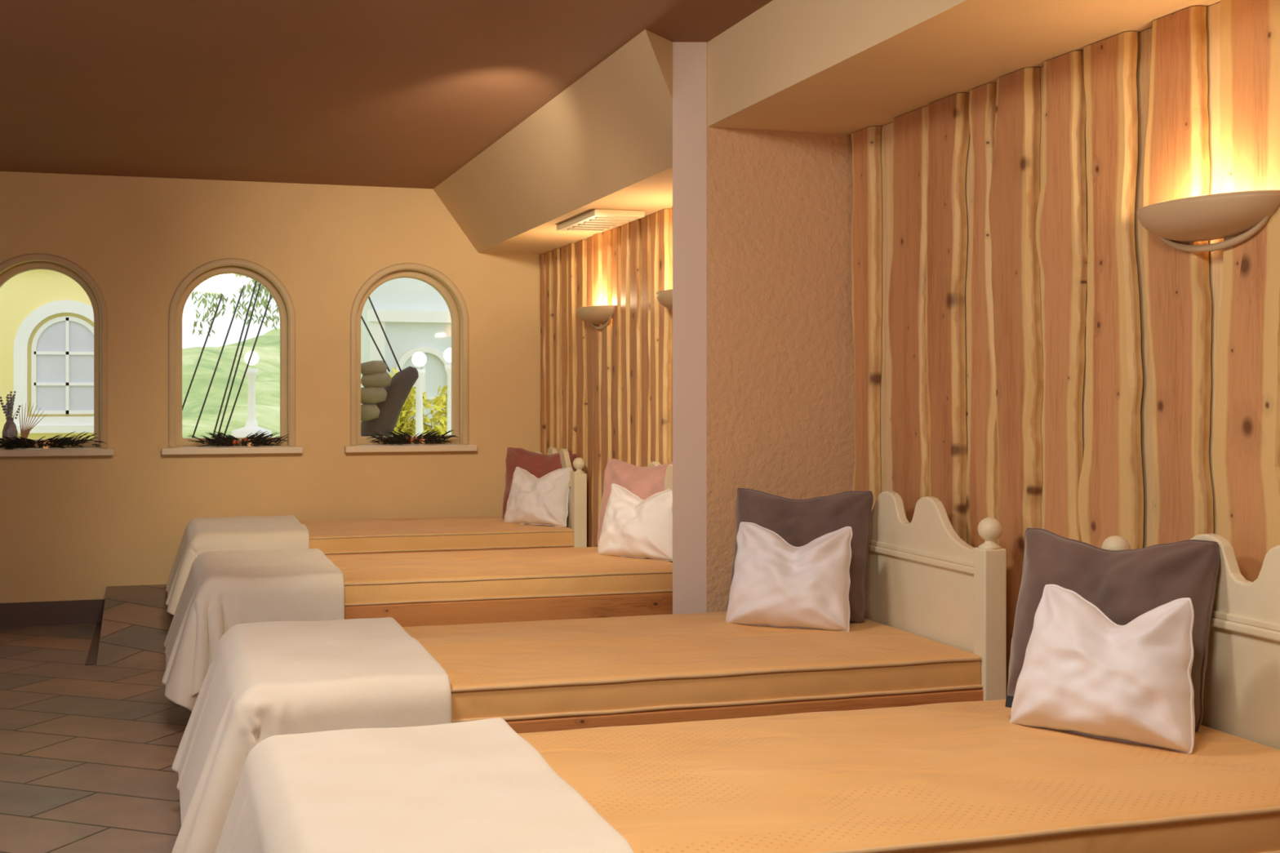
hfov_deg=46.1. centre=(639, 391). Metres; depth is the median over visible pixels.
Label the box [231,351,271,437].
globe street lamp
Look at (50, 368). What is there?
window
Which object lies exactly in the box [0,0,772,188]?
ceiling
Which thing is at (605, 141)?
soffit
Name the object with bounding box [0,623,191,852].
floor
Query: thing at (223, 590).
blanket
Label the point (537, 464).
velvet cushion
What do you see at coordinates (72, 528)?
wall
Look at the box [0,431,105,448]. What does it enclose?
garland
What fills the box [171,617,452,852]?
blanket
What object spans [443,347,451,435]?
globe street lamp
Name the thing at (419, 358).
globe street lamp
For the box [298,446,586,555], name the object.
bed
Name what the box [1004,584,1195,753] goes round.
cushion
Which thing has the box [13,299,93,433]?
window
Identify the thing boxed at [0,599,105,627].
baseboard
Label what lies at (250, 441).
garland
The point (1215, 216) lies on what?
wall sconce
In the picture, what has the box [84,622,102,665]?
trim
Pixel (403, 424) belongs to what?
shrub
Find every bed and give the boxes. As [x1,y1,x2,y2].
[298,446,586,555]
[325,461,672,626]
[402,490,1006,733]
[518,533,1279,852]
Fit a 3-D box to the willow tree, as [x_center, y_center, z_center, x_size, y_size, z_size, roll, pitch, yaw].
[-3.249,-0.154,12.808,1.390,2.913,0.609,0,0,-18]
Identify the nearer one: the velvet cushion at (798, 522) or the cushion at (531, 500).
the velvet cushion at (798, 522)
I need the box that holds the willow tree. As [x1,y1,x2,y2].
[191,274,279,337]
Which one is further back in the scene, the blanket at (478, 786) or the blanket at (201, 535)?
the blanket at (201, 535)
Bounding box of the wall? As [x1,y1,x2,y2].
[0,171,540,603]
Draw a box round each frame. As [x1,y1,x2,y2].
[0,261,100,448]
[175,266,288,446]
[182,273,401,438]
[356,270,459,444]
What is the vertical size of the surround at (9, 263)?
1.075 m
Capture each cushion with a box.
[502,447,577,519]
[504,466,571,527]
[597,458,672,546]
[597,483,672,561]
[725,521,852,631]
[726,488,873,623]
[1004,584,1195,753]
[1007,528,1219,732]
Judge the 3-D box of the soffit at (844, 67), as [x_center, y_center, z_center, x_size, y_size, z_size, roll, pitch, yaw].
[1.457,-1.055,2.271,0.590,0.290,6.250,0,0,-18]
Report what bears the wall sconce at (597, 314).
attached to the cladding at (606, 393)
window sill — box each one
[0,447,114,457]
[161,445,302,454]
[343,444,477,453]
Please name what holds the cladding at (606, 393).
attached to the wall
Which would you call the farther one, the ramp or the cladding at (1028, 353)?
the ramp
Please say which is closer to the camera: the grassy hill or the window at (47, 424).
the window at (47, 424)
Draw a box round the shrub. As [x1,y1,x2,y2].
[390,367,447,435]
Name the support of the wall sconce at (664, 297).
attached to the cladding at (606, 393)
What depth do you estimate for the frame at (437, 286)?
9.01 m
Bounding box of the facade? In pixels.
[0,269,93,439]
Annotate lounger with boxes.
[360,360,418,436]
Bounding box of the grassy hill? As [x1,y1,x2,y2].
[182,328,279,438]
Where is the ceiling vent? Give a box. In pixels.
[556,208,644,231]
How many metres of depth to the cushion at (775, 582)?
4.58 m
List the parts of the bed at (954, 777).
mattress, post, headboard panel, headboard moulding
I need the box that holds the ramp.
[96,584,173,664]
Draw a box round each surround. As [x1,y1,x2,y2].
[0,253,107,448]
[168,257,295,447]
[350,262,469,445]
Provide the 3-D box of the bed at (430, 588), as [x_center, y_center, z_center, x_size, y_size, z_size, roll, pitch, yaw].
[-0.817,0.797,6.386,2.000,0.965,1.018,0,0,-18]
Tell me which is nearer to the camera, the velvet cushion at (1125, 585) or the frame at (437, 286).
the velvet cushion at (1125, 585)
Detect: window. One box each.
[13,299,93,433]
[35,320,93,410]
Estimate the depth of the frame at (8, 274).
8.43 m
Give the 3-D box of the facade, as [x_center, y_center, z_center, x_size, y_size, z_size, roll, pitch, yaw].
[-6.302,-1.310,12.689,4.050,5.220,2.000,0,0,-18]
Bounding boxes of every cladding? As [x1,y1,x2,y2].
[539,206,672,546]
[851,0,1279,695]
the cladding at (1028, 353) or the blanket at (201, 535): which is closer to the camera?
the cladding at (1028, 353)
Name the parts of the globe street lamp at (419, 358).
globe, post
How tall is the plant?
0.316 m
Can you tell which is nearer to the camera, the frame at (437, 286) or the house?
the frame at (437, 286)
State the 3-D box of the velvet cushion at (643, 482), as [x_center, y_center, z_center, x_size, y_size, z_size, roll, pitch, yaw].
[0.001,0.518,6.763,0.454,0.424,0.219,0,0,37]
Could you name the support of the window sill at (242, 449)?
in the wall
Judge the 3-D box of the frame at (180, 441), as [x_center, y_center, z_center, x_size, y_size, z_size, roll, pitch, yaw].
[-2.358,-0.205,8.683,0.634,1.044,0.060,0,0,-18]
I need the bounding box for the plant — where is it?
[0,391,44,448]
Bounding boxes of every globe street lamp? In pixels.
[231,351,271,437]
[411,351,426,435]
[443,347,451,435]
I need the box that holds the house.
[360,277,451,434]
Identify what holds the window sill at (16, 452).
in the wall
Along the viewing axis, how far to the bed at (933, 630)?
4.16 m
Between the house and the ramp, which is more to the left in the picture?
the ramp
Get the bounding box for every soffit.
[433,29,672,254]
[707,0,1220,134]
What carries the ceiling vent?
attached to the soffit at (605, 141)
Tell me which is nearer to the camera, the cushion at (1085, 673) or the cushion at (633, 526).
the cushion at (1085, 673)
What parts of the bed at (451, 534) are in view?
mattress, rail, headboard panel, post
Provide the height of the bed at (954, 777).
0.965 m
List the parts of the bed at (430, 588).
mattress, rail, headboard panel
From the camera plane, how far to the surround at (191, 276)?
8.51 m
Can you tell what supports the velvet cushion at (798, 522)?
on the bed at (933, 630)
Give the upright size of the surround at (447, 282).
1.075 m
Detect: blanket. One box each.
[161,548,344,711]
[165,515,309,614]
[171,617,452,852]
[214,717,634,852]
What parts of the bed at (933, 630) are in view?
mattress, rail, headboard panel, headboard moulding, post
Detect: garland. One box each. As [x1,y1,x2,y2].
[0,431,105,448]
[186,430,288,446]
[364,428,457,444]
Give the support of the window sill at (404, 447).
in the wall
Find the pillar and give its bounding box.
[672,42,855,613]
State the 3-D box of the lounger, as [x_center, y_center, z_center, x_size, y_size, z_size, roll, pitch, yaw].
[-1.822,0.544,10.398,0.594,1.517,0.315,0,0,-18]
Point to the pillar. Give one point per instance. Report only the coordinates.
(764, 382)
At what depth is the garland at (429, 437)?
8.83 m
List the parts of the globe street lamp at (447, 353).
globe, post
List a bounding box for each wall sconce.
[576,305,615,329]
[656,288,672,310]
[1137,190,1279,252]

